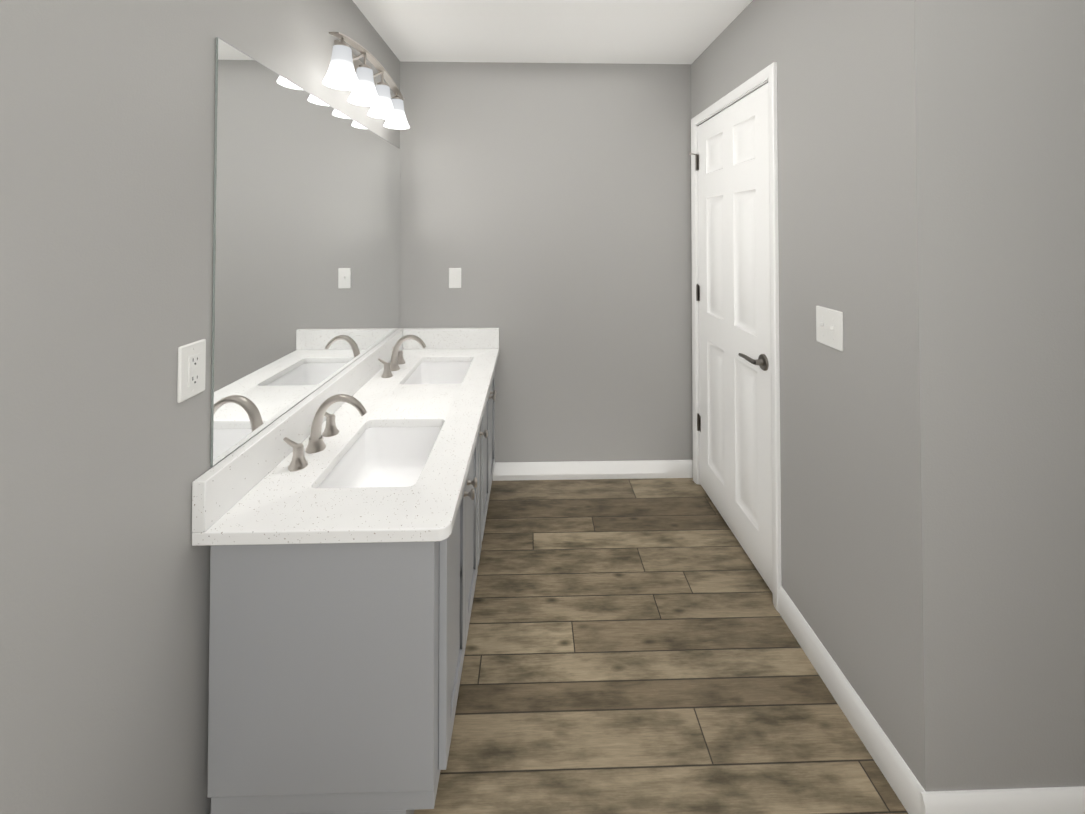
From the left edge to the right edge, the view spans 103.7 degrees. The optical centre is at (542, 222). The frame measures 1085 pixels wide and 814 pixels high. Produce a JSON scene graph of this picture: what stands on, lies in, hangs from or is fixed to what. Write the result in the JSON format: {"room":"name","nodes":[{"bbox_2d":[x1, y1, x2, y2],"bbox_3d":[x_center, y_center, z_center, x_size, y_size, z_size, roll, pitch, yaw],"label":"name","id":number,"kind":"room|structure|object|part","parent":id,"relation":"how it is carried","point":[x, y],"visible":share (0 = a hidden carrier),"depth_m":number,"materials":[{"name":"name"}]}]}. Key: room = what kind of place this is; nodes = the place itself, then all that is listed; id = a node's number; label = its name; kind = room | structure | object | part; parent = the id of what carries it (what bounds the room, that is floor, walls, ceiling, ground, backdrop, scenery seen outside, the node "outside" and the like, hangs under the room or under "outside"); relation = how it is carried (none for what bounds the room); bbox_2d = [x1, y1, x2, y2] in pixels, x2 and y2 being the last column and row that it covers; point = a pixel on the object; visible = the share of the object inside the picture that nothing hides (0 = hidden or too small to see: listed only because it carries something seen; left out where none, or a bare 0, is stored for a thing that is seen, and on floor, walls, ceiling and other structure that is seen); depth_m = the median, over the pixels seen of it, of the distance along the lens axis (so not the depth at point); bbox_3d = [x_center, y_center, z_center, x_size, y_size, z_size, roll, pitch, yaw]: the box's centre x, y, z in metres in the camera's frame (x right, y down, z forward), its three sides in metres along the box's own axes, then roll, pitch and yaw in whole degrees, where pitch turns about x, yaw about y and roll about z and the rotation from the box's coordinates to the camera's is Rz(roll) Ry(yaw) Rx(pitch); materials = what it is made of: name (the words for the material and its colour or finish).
{"room":"bathroom","nodes":[
{"label":"bathroom","id":0,"kind":"room"},
{"bbox_2d":[0,0,399,813],"bbox_3d":[-0.844,0.239,0.377,0.120,2.440,4.451,0,-1,-1],"label":"wall","id":1,"kind":"structure","parent":0,"point":[106,190],"depth_m":0.78,"materials":[{"name":"grey paint"}]},
{"bbox_2d":[177,339,205,402],"bbox_3d":[-0.793,0.334,0.968,0.010,0.122,0.075,0,-1,-1],"label":"outlet","id":2,"kind":"object","parent":1,"relation":"attached to","point":[191,367],"visible":1,"depth_m":0.96,"materials":[{"name":"white plastic"}]},
{"bbox_2d":[192,328,403,531],"bbox_3d":[-0.800,0.659,1.721,0.030,0.115,1.508,0,-1,-1],"label":"backsplash","id":3,"kind":"structure","parent":1,"relation":"attached to","point":[231,479],"depth_m":1.14,"materials":[{"name":"white stone"}]},
{"bbox_2d":[210,37,400,466],"bbox_3d":[-0.814,0.079,1.758,0.005,1.040,1.450,0,-1,-1],"label":"mirror","id":4,"kind":"object","parent":1,"relation":"attached to","point":[306,263],"visible":1,"depth_m":1.34,"materials":[{"name":"grey mirror"}]},
{"bbox_2d":[322,32,409,128],"bbox_3d":[-0.744,-0.603,1.856,0.149,0.218,0.760,0,-1,-1],"label":"sconce","id":5,"kind":"object","parent":1,"relation":"attached to","point":[348,70],"visible":1,"depth_m":1.73,"materials":[{"name":"white glass"}]},
{"bbox_3d":[-0.726,-0.565,1.544,0.128,0.133,0.128,0,-1,-1],"label":"lamp shade","id":6,"kind":"part","parent":5,"relation":"part of","materials":[{"name":"white glass"}]},
{"bbox_3d":[-0.731,-0.562,1.752,0.128,0.133,0.128,0,-1,-1],"label":"lamp shade","id":7,"kind":"part","parent":5,"relation":"part of","materials":[{"name":"white glass"}]},
{"bbox_3d":[-0.737,-0.559,1.960,0.128,0.133,0.128,0,-1,-1],"label":"lamp shade","id":8,"kind":"part","parent":5,"relation":"part of","materials":[{"name":"white glass"}]},
{"bbox_3d":[-0.742,-0.555,2.168,0.128,0.133,0.128,0,-1,-1],"label":"lamp shade","id":9,"kind":"part","parent":5,"relation":"part of","materials":[{"name":"white glass"}]},
{"bbox_2d":[400,62,692,461],"bbox_3d":[1.221,0.275,2.594,4.118,2.440,0.120,0,-1,-1],"label":"wall","id":10,"kind":"structure","parent":0,"point":[545,208],"depth_m":2.51,"materials":[{"name":"grey paint"}]},
{"bbox_2d":[404,328,498,347],"bbox_3d":[-0.527,0.671,2.467,0.551,0.115,0.029,0,-1,-1],"label":"backsplash","id":11,"kind":"structure","parent":10,"relation":"attached to","point":[437,337],"depth_m":2.45,"materials":[{"name":"white stone"}]},
{"bbox_2d":[449,268,460,287],"bbox_3d":[-0.511,0.323,2.481,0.072,0.117,0.017,0,-1,-1],"label":"light switch","id":12,"kind":"object","parent":10,"relation":"attached to","point":[454,277],"visible":1,"depth_m":2.48,"materials":[{"name":"white plastic"}]},
{"bbox_2d":[493,460,692,480],"bbox_3d":[0.300,1.445,2.486,1.176,0.098,0.013,0,-1,-1],"label":"baseboard","id":13,"kind":"structure","parent":10,"relation":"attached to","point":[579,470],"depth_m":2.48,"materials":[{"name":"white wood"}]},
{"bbox_2d":[352,0,752,63],"bbox_3d":[1.274,-1.004,0.449,4.358,0.050,4.451,0,-1,-1],"label":"ceiling","id":14,"kind":"structure","parent":0,"point":[611,31],"depth_m":2.10,"materials":[{"name":"white paint"}]},
{"bbox_2d":[414,478,907,813],"bbox_3d":[1.274,1.485,0.409,4.358,0.050,4.451,0,-1,-1],"label":"floor","id":15,"kind":"structure","parent":0,"point":[633,646],"depth_m":1.38,"materials":[{"name":"brown wood"}]},
{"bbox_2d":[207,356,497,813],"bbox_3d":[-0.504,1.114,1.731,0.568,0.735,1.487,0,-1,-1],"label":"bathroom vanity","id":16,"kind":"object","parent":15,"relation":"on","point":[335,673],"depth_m":0.99,"materials":[{"name":"grey wood"}]},
{"bbox_2d":[192,348,499,547],"bbox_3d":[-0.524,0.731,1.727,0.583,0.030,1.508,0,-1,-1],"label":"countertop","id":17,"kind":"structure","parent":16,"relation":"on","point":[286,509],"depth_m":1.11,"materials":[{"name":"white stone"}]},
{"bbox_2d":[280,392,371,471],"bbox_3d":[-0.655,0.626,1.341,0.200,0.169,0.251,0,-1,-1],"label":"faucet","id":18,"kind":"object","parent":17,"relation":"on","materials":[{"name":"silver metal"}]},
{"bbox_2d":[320,424,439,483],"bbox_3d":[-0.488,0.809,1.342,0.320,0.162,0.450,0,-1,-1],"label":"sink","id":19,"kind":"object","parent":17,"relation":"in","point":[394,453],"depth_m":1.53,"materials":[{"name":"white ceramic"}]},
{"bbox_2d":[376,332,427,375],"bbox_3d":[-0.674,0.638,2.100,0.200,0.169,0.251,0,-1,-1],"label":"faucet","id":20,"kind":"object","parent":17,"relation":"on","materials":[{"name":"silver metal"}]},
{"bbox_2d":[404,360,467,383],"bbox_3d":[-0.507,0.821,2.101,0.320,0.162,0.449,0,-1,-1],"label":"sink","id":21,"kind":"object","parent":17,"relation":"in","point":[436,371],"depth_m":2.30,"materials":[{"name":"white ceramic"}]},
{"bbox_2d":[691,61,694,118],"bbox_3d":[0.948,0.274,2.499,0.120,2.440,0.057,0,-1,-1],"label":"wall","id":22,"kind":"structure","parent":0,"point":[693,90],"depth_m":2.51,"materials":[{"name":"grey paint"}]},
{"bbox_2d":[695,0,973,791],"bbox_3d":[0.967,0.262,1.758,0.120,2.440,1.424,0,-1,-1],"label":"wall","id":23,"kind":"structure","parent":0,"point":[875,522],"depth_m":1.17,"materials":[{"name":"grey paint"}]},
{"bbox_2d":[696,83,772,592],"bbox_3d":[0.915,0.457,2.069,0.046,2.035,0.757,0,-1,-1],"label":"door","id":24,"kind":"structure","parent":23,"relation":"in","point":[734,322],"depth_m":1.99,"materials":[{"name":"white wood"}]},
{"bbox_3d":[0.888,0.394,2.433,0.011,1.583,0.029,0,-1,-1],"label":"door hinges","id":25,"kind":"part","parent":24,"relation":"part of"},
{"bbox_2d":[738,353,768,370],"bbox_3d":[0.883,0.574,1.792,0.053,0.066,0.152,0,-1,-1],"label":"door lever","id":26,"kind":"object","parent":24,"relation":"attached to","point":[761,361],"visible":1,"depth_m":1.74,"materials":[{"name":"grey metal"}]},
{"bbox_2d":[691,62,781,610],"bbox_3d":[0.952,0.435,2.066,0.137,2.103,0.858,0,-1,-1],"label":"door frame","id":27,"kind":"structure","parent":23,"relation":"attached to","point":[769,73],"depth_m":1.66,"materials":[{"name":"white wood"}]},
{"bbox_2d":[816,306,842,350],"bbox_3d":[0.907,0.334,1.358,0.017,0.120,0.118,0,-1,-1],"label":"double light switch","id":28,"kind":"object","parent":23,"relation":"attached to","point":[829,327],"visible":1,"depth_m":1.35,"materials":[{"name":"white plastic"}]},
{"bbox_2d":[778,586,925,813],"bbox_3d":[0.910,1.426,1.323,0.013,0.098,0.594,0,-1,-1],"label":"baseboard","id":29,"kind":"structure","parent":23,"relation":"attached to","point":[902,780],"depth_m":1.23,"materials":[{"name":"white wood"}]},
{"bbox_2d":[962,0,1084,789],"bbox_3d":[2.179,0.252,1.136,2.274,2.440,0.120,0,-1,-1],"label":"wall","id":30,"kind":"structure","parent":0,"point":[1024,109],"depth_m":1.05,"materials":[{"name":"grey paint"}]},
{"bbox_2d":[920,786,1084,813],"bbox_3d":[2.115,1.421,1.049,2.407,0.098,0.013,0,-1,-1],"label":"baseboard return","id":31,"kind":"object","parent":30,"relation":"attached to","point":[1059,800],"visible":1,"depth_m":1.02,"materials":[{"name":"white"}]}
]}

